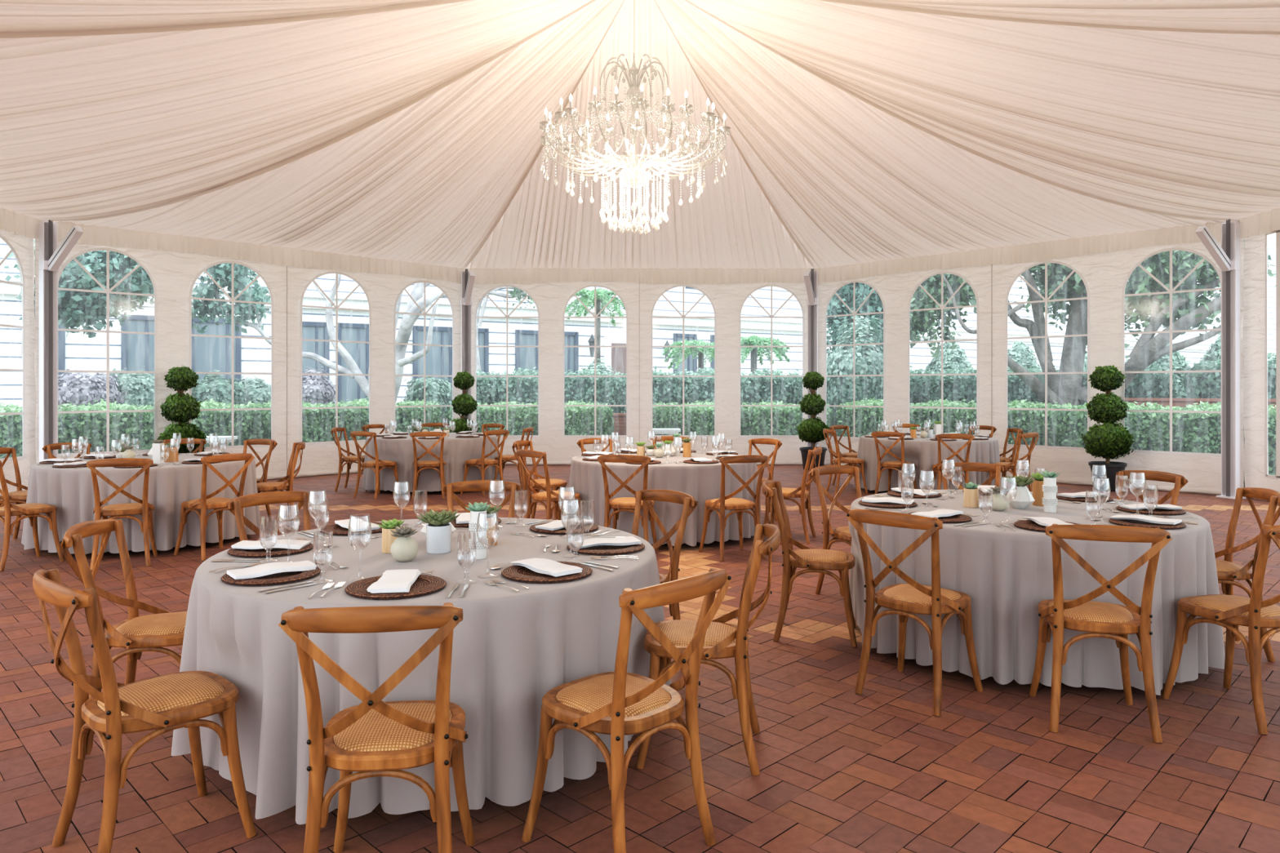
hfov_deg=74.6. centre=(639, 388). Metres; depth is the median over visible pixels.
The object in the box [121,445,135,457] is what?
round vase
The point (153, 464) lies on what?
charger plate
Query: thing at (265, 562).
fork
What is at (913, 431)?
wooden vase
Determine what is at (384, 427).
dining chair
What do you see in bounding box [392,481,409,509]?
wine glass
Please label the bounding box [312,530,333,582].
water goblet
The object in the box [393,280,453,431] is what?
window
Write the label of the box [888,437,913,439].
charger plate
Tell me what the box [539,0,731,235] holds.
chandelier
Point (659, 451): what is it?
round vase
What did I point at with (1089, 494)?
folded napkin
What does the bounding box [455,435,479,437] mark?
charger plate
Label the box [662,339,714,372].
tree fern
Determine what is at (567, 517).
water goblet
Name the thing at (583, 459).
charger plate
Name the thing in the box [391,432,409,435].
charger plate
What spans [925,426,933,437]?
vase
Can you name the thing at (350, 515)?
wine glass
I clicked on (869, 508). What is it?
butter knife
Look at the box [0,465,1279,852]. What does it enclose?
floor
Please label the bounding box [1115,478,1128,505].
water goblet
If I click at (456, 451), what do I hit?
tablecloth
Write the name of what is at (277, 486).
dining chair
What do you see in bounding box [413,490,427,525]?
water goblet
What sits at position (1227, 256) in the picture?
post
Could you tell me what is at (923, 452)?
tablecloth
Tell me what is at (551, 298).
wall
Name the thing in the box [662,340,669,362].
wall lantern
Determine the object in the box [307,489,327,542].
wine glass
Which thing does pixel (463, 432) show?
folded napkin
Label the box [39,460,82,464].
charger plate
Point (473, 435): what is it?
folded napkin
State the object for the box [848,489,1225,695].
tablecloth
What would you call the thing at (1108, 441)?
topiary tree
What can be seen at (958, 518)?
charger plate
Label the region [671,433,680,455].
vase
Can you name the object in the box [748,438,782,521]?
dining chair
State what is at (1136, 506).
folded napkin
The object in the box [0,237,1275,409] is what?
building
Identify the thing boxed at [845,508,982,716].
dining chair
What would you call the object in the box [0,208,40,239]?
valance
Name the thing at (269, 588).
knife
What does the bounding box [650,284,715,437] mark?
window
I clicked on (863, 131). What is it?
ceiling
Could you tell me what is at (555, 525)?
folded napkin
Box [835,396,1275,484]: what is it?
hedge
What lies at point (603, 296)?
tree fern
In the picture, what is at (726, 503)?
dining chair
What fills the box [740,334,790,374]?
tree fern
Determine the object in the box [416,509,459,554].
potted plant
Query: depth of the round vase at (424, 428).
11.97 m
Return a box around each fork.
[208,562,262,572]
[214,562,266,573]
[261,537,304,540]
[307,582,333,599]
[320,582,345,597]
[331,561,348,568]
[483,580,519,591]
[490,578,528,589]
[509,532,534,537]
[590,530,619,535]
[590,555,637,557]
[590,556,638,559]
[1157,515,1197,518]
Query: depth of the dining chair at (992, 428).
12.65 m
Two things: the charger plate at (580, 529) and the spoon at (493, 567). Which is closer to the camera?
the spoon at (493, 567)
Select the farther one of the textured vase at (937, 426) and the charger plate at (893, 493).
the textured vase at (937, 426)
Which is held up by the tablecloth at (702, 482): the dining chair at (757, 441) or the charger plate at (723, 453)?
the charger plate at (723, 453)
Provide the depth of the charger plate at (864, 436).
11.72 m
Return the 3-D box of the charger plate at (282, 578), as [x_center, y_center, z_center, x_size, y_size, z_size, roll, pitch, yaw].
[-1.329,0.669,3.041,0.332,0.015,0.332,0,0,43]
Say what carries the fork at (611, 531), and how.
on the tablecloth at (510, 647)
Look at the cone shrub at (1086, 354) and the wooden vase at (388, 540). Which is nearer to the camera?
the wooden vase at (388, 540)
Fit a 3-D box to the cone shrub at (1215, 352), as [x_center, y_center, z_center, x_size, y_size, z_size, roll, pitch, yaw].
[13.302,0.075,18.923,2.106,2.835,2.021,0,0,13]
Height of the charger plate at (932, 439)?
0.015 m
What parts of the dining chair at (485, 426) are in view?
rail, leg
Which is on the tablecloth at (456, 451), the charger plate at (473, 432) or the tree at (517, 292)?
the charger plate at (473, 432)
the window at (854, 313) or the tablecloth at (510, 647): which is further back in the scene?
the window at (854, 313)
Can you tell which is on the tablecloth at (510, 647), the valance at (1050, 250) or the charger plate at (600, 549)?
the charger plate at (600, 549)
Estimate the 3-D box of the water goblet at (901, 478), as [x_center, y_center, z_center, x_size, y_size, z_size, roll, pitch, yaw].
[1.496,0.589,4.694,0.068,0.174,0.068,0,0,0]
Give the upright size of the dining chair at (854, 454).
0.888 m
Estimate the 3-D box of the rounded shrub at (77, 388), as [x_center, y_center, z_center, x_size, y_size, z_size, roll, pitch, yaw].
[-10.929,0.510,16.477,1.550,1.900,1.646,0,0,28]
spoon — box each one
[315,561,337,569]
[316,543,331,552]
[490,563,512,569]
[518,532,546,536]
[551,544,559,552]
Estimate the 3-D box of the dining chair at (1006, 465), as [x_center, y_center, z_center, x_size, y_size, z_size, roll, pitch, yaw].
[4.818,0.993,10.845,0.458,0.888,0.544,0,0,-40]
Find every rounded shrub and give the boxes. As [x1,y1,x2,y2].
[57,368,126,414]
[109,365,154,410]
[191,369,248,405]
[240,374,271,404]
[302,366,335,404]
[395,376,452,431]
[581,358,615,380]
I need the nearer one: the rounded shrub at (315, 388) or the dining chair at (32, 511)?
the dining chair at (32, 511)
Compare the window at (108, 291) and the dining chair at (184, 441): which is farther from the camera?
the window at (108, 291)
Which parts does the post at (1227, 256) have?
plate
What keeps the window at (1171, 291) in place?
in the wall at (1104, 273)
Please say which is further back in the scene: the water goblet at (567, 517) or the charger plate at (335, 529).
the charger plate at (335, 529)
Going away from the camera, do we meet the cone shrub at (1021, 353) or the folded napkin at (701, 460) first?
the folded napkin at (701, 460)
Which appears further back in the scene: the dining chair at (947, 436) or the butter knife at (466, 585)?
the dining chair at (947, 436)
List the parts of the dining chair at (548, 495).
leg, rail, leg, cane seat, seat frame, leg, leg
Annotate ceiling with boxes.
[0,0,1279,270]
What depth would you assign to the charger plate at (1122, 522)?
4.12 m
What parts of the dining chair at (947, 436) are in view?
leg, leg, rail, leg, leg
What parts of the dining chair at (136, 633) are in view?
leg, rail, leg, seat frame, cane seat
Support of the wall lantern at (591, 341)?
attached to the building
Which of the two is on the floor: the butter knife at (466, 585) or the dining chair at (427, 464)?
the dining chair at (427, 464)
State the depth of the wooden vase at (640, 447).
8.49 m
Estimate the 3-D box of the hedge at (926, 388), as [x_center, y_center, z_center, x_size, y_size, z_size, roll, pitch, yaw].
[8.178,0.455,19.058,6.951,2.069,2.105,0,0,45]
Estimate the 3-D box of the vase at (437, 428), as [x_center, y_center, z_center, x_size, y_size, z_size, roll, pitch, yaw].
[-2.930,0.610,12.200,0.148,0.133,0.148,0,0,0]
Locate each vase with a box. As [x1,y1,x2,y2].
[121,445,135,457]
[146,443,152,458]
[151,439,164,463]
[164,442,177,462]
[377,518,404,553]
[390,525,418,562]
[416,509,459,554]
[420,511,456,537]
[422,426,428,431]
[432,426,442,431]
[442,427,449,436]
[465,502,491,559]
[485,506,502,546]
[635,441,646,456]
[653,443,664,457]
[662,440,675,456]
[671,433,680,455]
[681,438,691,457]
[909,426,917,438]
[920,427,928,438]
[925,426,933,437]
[933,421,941,437]
[962,481,979,507]
[986,485,1009,511]
[1002,475,1035,508]
[1029,471,1044,506]
[1039,470,1060,512]
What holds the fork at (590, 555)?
on the tablecloth at (510, 647)
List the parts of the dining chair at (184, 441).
rail, leg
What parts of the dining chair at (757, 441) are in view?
leg, rail, leg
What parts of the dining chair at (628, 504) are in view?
leg, leg, rail, cane seat, seat frame, leg, leg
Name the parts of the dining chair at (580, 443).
leg, rail, leg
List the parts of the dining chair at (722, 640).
leg, leg, cane seat, seat frame, leg, leg, rail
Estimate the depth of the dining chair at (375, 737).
2.23 m
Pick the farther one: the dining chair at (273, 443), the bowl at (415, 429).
the bowl at (415, 429)
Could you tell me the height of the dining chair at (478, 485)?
0.888 m
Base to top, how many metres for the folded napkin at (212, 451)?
0.021 m
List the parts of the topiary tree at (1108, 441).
pot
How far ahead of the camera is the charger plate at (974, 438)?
11.18 m
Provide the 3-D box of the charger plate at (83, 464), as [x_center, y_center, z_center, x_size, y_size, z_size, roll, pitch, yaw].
[-4.934,0.669,7.351,0.332,0.015,0.332,0,0,23]
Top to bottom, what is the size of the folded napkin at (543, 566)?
0.021 m
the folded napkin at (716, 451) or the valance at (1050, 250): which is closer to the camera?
the folded napkin at (716, 451)
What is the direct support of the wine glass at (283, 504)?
on the tablecloth at (510, 647)
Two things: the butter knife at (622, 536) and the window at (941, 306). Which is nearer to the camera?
the butter knife at (622, 536)
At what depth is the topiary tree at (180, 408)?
11.97 m
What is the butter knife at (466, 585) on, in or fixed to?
on the tablecloth at (510, 647)
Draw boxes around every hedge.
[0,397,443,458]
[444,400,614,435]
[476,365,838,435]
[652,399,833,435]
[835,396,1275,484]
[910,364,1180,405]
[1178,352,1275,399]
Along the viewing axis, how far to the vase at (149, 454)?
8.10 m
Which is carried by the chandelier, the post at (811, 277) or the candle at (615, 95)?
the candle at (615, 95)
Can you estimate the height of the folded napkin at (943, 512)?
0.019 m
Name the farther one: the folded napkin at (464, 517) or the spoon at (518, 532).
the folded napkin at (464, 517)
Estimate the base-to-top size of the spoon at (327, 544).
0.009 m
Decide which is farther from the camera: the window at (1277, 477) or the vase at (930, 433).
the vase at (930, 433)
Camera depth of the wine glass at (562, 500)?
3.40 m
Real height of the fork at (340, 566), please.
0.009 m
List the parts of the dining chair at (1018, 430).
seat frame, leg, leg, rail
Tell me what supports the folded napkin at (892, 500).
on the charger plate at (878, 504)
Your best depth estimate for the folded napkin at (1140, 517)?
4.17 m
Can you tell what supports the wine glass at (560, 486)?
on the tablecloth at (510, 647)
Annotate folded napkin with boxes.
[41,457,80,461]
[53,461,87,465]
[85,453,113,457]
[183,458,200,461]
[197,450,226,454]
[226,560,317,579]
[231,539,311,549]
[334,518,380,532]
[366,568,421,593]
[376,433,392,435]
[384,435,404,437]
[391,431,408,433]
[454,512,470,524]
[457,434,478,436]
[458,431,475,433]
[510,558,582,577]
[535,518,592,530]
[569,536,641,548]
[582,451,613,454]
[583,455,599,458]
[618,448,636,452]
[688,457,712,462]
[707,450,736,453]
[715,454,736,457]
[862,497,914,504]
[888,436,911,438]
[890,487,938,495]
[910,508,964,517]
[973,434,989,436]
[977,484,995,493]
[1024,516,1074,526]
[1057,491,1108,497]
[1110,515,1182,524]
[1119,503,1182,510]
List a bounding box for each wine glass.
[277,503,299,562]
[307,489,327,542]
[347,515,371,580]
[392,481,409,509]
[476,512,498,576]
[488,480,505,526]
[558,486,575,536]
[560,499,580,555]
[919,472,934,511]
[1000,477,1017,522]
[1091,465,1106,504]
[1092,477,1110,524]
[1128,472,1146,515]
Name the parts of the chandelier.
arm, arm, arm, arm, arm, arm, arm, arm, arm, arm, arm, arm, arm, crown arm, crown arm, arm, crown arm, arm, crown arm, crown arm, arm, crown arm, stem, lamp shade, chain, arm, arm, crown arm, crown arm, crown arm, arm, crown arm, crown arm, arm, arm, arm, arm, arm, arm, arm, arm, arm, arm, arm, arm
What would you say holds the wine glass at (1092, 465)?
on the tablecloth at (1005, 575)
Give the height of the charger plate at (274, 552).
0.015 m
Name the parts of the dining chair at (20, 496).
rail, seat frame, leg, cane seat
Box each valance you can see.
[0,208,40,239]
[38,220,464,283]
[464,267,815,284]
[815,219,1240,283]
[1239,208,1279,238]
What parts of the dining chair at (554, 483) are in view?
rail, leg, leg, cane seat, seat frame, leg, leg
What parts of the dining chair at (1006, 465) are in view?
leg, leg, cane seat, seat frame, leg, rail, leg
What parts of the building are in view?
door, cornice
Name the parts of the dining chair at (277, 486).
cane seat, seat frame, leg, leg, rail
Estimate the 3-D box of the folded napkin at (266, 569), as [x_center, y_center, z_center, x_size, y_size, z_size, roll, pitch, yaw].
[-1.325,0.650,3.043,0.284,0.022,0.138,0,0,-39]
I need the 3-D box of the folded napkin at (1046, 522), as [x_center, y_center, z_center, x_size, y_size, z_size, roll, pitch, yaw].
[2.005,0.651,4.106,0.139,0.021,0.284,0,0,1]
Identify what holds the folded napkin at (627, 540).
on the charger plate at (600, 549)
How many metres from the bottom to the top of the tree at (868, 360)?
3.243 m
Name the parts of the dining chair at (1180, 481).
leg, rail, leg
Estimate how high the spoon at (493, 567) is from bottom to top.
0.009 m
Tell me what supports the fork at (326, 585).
on the tablecloth at (510, 647)
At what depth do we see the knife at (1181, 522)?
4.22 m
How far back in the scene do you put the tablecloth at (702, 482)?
7.57 m
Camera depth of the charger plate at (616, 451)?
8.87 m
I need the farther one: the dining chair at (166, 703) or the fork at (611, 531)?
the fork at (611, 531)
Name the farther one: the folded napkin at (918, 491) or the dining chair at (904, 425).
the dining chair at (904, 425)
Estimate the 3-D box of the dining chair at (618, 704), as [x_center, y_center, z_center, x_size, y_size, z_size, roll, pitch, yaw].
[-0.035,0.993,2.636,0.544,0.888,0.458,0,0,44]
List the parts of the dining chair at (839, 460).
rail, leg, leg, seat frame, cane seat, leg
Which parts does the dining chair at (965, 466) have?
leg, rail, leg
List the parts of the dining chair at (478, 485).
leg, rail, leg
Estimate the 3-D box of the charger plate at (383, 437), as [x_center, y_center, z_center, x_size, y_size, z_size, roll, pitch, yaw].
[-3.380,0.669,11.595,0.332,0.015,0.332,0,0,33]
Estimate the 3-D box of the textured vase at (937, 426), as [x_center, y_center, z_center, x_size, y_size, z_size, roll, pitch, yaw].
[4.173,0.563,11.787,0.115,0.228,0.117,0,0,0]
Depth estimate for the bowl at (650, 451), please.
8.46 m
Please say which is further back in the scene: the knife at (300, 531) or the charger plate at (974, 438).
the charger plate at (974, 438)
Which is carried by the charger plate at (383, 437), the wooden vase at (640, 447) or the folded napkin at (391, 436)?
the folded napkin at (391, 436)
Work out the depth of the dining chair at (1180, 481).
5.63 m
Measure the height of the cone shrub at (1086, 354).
2.551 m
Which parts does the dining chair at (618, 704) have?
leg, seat frame, cane seat, leg, rail, leg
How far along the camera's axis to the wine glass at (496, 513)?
3.04 m
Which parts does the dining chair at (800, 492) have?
leg, leg, seat frame, cane seat, leg, leg, rail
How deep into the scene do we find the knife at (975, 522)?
4.19 m
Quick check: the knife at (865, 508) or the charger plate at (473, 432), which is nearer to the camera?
the knife at (865, 508)
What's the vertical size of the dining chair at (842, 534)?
0.888 m
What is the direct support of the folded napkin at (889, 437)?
on the charger plate at (907, 438)
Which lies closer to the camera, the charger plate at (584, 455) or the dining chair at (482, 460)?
the charger plate at (584, 455)
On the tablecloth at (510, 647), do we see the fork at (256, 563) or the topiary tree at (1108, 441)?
the fork at (256, 563)
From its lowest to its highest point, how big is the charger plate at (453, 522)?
0.015 m
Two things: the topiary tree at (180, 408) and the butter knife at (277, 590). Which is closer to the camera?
the butter knife at (277, 590)
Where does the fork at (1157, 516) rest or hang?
on the tablecloth at (1005, 575)
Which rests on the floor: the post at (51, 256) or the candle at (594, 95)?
the post at (51, 256)
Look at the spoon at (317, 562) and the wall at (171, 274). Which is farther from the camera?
the wall at (171, 274)
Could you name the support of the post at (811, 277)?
on the floor
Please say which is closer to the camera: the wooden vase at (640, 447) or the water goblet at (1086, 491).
the water goblet at (1086, 491)
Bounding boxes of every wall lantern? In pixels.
[587,333,594,357]
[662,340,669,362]
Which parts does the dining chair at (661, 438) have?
leg, rail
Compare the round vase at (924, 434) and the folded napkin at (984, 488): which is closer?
the folded napkin at (984, 488)
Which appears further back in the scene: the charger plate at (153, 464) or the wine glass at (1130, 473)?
the charger plate at (153, 464)
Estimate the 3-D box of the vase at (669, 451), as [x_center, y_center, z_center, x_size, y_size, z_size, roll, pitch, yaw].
[0.290,0.595,8.470,0.148,0.164,0.148,0,0,0]
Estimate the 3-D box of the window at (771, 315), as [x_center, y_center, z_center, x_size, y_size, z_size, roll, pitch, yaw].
[2.490,-0.530,15.842,1.235,2.875,0.016,0,0,0]
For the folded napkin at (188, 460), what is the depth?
7.68 m
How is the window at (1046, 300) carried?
in the wall at (1104, 273)
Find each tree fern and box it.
[564,287,625,366]
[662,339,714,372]
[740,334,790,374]
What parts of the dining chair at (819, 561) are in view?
rail, leg, leg, cane seat, seat frame, leg, leg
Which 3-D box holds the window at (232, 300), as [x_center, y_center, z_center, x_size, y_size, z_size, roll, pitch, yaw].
[-6.247,-0.530,12.911,1.235,2.875,0.016,0,0,-45]
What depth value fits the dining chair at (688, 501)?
4.47 m
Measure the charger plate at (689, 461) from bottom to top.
0.015 m
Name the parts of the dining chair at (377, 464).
leg, rail, leg, seat frame, leg, cane seat, leg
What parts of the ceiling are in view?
lining panel, lining panel, lining panel, lining panel, lining panel, lining panel, lining panel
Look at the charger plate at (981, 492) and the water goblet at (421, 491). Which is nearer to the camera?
the water goblet at (421, 491)
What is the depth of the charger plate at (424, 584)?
2.79 m
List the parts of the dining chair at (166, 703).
rail, leg, leg, seat frame, cane seat, leg, leg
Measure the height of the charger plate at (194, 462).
0.015 m
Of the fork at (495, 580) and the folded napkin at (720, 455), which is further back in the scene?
the folded napkin at (720, 455)
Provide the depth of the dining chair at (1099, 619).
3.49 m
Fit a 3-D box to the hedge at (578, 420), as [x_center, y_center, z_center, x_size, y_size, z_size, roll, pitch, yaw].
[-2.343,0.849,18.292,3.627,1.244,1.471,0,0,0]
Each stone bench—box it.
[204,435,237,446]
[652,428,680,435]
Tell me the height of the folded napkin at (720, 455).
0.023 m
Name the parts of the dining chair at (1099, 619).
leg, leg, seat frame, cane seat, rail, leg, leg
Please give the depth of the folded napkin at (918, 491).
5.31 m
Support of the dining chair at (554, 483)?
on the floor
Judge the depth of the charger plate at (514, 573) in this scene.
2.99 m
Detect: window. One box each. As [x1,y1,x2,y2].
[0,234,25,461]
[57,247,157,456]
[188,260,273,449]
[300,271,371,444]
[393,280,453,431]
[474,284,540,437]
[562,284,628,437]
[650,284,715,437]
[738,284,804,437]
[824,280,885,439]
[907,271,978,435]
[1005,260,1089,449]
[1121,247,1221,456]
[1264,229,1279,479]
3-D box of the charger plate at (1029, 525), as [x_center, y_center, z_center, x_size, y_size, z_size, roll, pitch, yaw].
[2.006,0.669,4.102,0.332,0.015,0.332,0,0,11]
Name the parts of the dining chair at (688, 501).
leg, seat frame, rail, leg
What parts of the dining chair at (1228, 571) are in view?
cane seat, leg, seat frame, rail, leg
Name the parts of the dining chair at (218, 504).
leg, leg, seat frame, cane seat, leg, rail, leg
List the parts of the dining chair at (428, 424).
rail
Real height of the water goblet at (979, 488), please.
0.174 m
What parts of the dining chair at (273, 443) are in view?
leg, rail, leg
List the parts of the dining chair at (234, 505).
leg, rail, leg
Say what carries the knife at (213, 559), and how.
on the tablecloth at (510, 647)
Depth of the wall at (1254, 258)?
10.96 m
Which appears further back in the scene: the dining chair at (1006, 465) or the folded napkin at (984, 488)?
the dining chair at (1006, 465)
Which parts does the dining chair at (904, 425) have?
rail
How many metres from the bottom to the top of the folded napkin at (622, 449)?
0.021 m
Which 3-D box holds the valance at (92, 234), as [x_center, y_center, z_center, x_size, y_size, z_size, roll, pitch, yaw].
[-5.588,-2.111,13.425,0.094,0.308,6.610,0,0,45]
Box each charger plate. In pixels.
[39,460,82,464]
[52,463,87,467]
[79,455,115,458]
[113,463,157,467]
[182,460,220,464]
[194,452,230,456]
[220,566,320,586]
[226,542,312,557]
[320,521,382,535]
[344,574,446,599]
[382,436,406,438]
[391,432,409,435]
[417,436,440,439]
[450,515,501,528]
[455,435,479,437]
[456,431,475,434]
[501,561,592,583]
[529,521,598,534]
[566,542,644,555]
[581,453,613,456]
[582,457,597,461]
[615,450,645,453]
[626,460,661,464]
[683,459,719,463]
[706,452,737,455]
[858,500,917,508]
[864,435,888,437]
[887,490,942,497]
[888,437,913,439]
[906,511,972,523]
[929,438,956,440]
[962,489,1009,495]
[964,438,988,439]
[1013,520,1081,532]
[1056,494,1113,502]
[1108,518,1186,529]
[1115,506,1186,515]
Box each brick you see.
[611,413,626,435]
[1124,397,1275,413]
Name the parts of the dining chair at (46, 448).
leg, rail, leg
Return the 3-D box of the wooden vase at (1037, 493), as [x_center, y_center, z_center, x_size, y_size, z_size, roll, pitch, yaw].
[2.332,0.582,4.903,0.112,0.190,0.115,0,0,0]
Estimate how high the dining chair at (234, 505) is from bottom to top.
0.888 m
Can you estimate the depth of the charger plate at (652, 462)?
7.58 m
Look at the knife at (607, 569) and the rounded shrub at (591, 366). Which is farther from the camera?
the rounded shrub at (591, 366)
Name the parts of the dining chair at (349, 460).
rail, leg, leg, seat frame, cane seat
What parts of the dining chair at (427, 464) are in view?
leg, leg, rail, cane seat, seat frame, leg, leg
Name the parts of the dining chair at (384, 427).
rail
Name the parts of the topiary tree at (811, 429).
pot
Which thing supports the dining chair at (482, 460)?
on the floor
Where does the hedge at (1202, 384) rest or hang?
on the ground
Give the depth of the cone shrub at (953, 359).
21.98 m
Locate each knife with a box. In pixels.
[211,560,257,561]
[213,559,261,559]
[257,581,312,592]
[264,583,315,593]
[297,531,315,537]
[300,530,322,536]
[445,582,458,598]
[458,583,468,597]
[524,519,552,524]
[578,562,613,571]
[584,561,619,568]
[595,536,634,537]
[865,507,900,509]
[869,508,901,510]
[953,521,978,525]
[961,523,986,527]
[1181,521,1198,524]
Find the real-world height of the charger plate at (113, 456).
0.015 m
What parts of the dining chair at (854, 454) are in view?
leg, rail, seat frame, leg, cane seat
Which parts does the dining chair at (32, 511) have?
leg, cane seat, seat frame, leg, leg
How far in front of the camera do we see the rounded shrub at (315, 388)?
18.73 m
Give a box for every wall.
[0,228,36,500]
[35,238,461,479]
[471,280,807,465]
[817,238,1244,495]
[1242,233,1279,501]
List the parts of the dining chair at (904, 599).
leg, rail, leg, cane seat, seat frame, leg, leg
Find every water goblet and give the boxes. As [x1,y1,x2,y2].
[258,515,278,560]
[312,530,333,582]
[313,498,328,537]
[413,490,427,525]
[456,530,476,582]
[514,490,528,525]
[566,516,584,561]
[579,500,595,539]
[897,470,909,498]
[901,478,913,510]
[951,469,962,493]
[978,488,992,522]
[1084,490,1101,524]
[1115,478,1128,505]
[1142,484,1158,514]
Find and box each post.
[39,219,84,462]
[460,268,475,419]
[804,268,818,447]
[1195,218,1246,499]
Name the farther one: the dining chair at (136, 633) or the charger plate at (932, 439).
the charger plate at (932, 439)
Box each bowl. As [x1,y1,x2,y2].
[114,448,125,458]
[413,427,422,432]
[644,444,655,456]
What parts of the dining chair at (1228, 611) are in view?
leg, seat frame, leg, cane seat, leg, rail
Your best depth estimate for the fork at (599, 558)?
3.34 m
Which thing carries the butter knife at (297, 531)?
on the tablecloth at (510, 647)
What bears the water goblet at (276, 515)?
on the tablecloth at (510, 647)
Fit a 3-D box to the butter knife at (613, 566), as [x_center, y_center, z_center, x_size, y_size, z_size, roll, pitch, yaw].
[-0.147,0.674,3.228,0.180,0.007,0.014,0,0,41]
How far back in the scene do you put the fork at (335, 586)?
2.86 m
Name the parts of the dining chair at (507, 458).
leg, cane seat, seat frame, leg, leg, rail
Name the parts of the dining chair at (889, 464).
leg, rail, leg, seat frame, cane seat, leg, leg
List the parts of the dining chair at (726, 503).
leg, leg, seat frame, cane seat, leg, rail, leg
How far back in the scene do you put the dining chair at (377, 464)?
11.02 m
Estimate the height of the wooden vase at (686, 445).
0.188 m
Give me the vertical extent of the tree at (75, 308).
4.557 m
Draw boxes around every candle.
[593,93,596,101]
[614,93,617,100]
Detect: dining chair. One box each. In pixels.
[0,447,27,538]
[0,460,64,571]
[32,568,256,852]
[41,442,91,458]
[59,519,186,733]
[85,457,157,570]
[162,438,206,453]
[173,453,254,560]
[225,491,311,541]
[243,439,277,521]
[257,441,305,531]
[278,602,475,852]
[331,426,367,491]
[349,431,401,499]
[361,424,387,437]
[409,431,446,499]
[420,422,449,431]
[442,480,520,517]
[460,429,509,496]
[481,423,504,445]
[493,426,533,489]
[511,440,567,519]
[515,448,582,519]
[521,568,731,852]
[577,438,613,453]
[596,454,658,551]
[631,489,697,664]
[635,524,780,776]
[650,435,688,448]
[698,454,770,561]
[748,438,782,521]
[761,480,857,647]
[762,446,822,543]
[808,465,861,594]
[822,428,868,493]
[828,425,857,484]
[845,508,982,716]
[871,431,916,494]
[891,423,919,432]
[930,433,974,489]
[937,462,1004,489]
[968,425,996,437]
[987,431,1039,491]
[1000,427,1022,489]
[1029,524,1172,742]
[1115,470,1187,505]
[1161,524,1279,734]
[1214,487,1279,662]
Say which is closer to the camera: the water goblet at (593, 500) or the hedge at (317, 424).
the water goblet at (593, 500)
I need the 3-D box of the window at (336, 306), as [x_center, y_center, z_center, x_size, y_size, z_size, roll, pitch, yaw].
[-5.074,-0.530,14.084,1.235,2.875,0.016,0,0,-45]
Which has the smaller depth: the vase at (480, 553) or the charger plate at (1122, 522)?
the vase at (480, 553)
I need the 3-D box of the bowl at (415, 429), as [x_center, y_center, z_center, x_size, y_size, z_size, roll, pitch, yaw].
[-3.200,0.616,12.105,0.134,0.122,0.149,0,0,0]
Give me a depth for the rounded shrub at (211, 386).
18.09 m
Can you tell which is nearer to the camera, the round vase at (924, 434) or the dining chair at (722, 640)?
the dining chair at (722, 640)
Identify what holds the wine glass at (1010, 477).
on the tablecloth at (1005, 575)
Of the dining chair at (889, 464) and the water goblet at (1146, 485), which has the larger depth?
the dining chair at (889, 464)
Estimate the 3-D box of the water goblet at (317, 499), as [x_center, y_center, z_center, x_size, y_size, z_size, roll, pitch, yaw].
[-1.443,0.589,3.814,0.068,0.174,0.068,0,0,0]
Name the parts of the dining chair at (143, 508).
leg, leg, rail, cane seat, seat frame, leg, leg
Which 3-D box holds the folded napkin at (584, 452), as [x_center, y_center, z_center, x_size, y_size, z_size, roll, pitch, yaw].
[-0.423,0.651,8.565,0.284,0.023,0.138,0,0,20]
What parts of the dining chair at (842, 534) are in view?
leg, rail, seat frame, cane seat, leg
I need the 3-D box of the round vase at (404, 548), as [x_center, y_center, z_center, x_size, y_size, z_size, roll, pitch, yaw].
[-0.925,0.610,3.312,0.109,0.134,0.118,0,0,0]
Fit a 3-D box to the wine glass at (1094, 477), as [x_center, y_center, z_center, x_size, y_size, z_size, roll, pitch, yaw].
[2.320,0.562,4.223,0.080,0.228,0.080,0,0,32]
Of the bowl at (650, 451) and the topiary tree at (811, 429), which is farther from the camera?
the topiary tree at (811, 429)
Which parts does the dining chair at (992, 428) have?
rail, leg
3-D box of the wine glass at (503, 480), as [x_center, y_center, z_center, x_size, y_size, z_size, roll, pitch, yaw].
[-0.699,0.562,4.120,0.080,0.228,0.080,0,0,32]
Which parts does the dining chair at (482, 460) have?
leg, seat frame, cane seat, leg, rail, leg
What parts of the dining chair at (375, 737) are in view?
leg, leg, rail, cane seat, seat frame, leg, leg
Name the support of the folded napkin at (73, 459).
on the charger plate at (67, 461)
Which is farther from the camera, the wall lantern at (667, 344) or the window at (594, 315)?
the wall lantern at (667, 344)
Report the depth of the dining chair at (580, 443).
9.40 m
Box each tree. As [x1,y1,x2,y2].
[3,239,446,404]
[157,365,208,453]
[448,371,479,432]
[476,286,536,373]
[796,371,829,470]
[798,282,919,357]
[826,311,883,432]
[910,238,1275,407]
[1080,364,1134,491]
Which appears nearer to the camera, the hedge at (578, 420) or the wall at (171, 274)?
the wall at (171, 274)
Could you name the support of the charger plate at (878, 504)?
on the tablecloth at (1005, 575)
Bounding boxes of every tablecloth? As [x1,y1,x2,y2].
[21,453,261,555]
[171,517,671,824]
[362,432,500,492]
[565,451,761,546]
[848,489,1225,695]
[854,434,1001,491]
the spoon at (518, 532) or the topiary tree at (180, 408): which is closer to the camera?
the spoon at (518, 532)
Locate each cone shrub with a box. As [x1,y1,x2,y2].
[924,341,972,373]
[1007,341,1039,373]
[1083,353,1087,372]
[1124,342,1192,398]
[1198,332,1221,367]

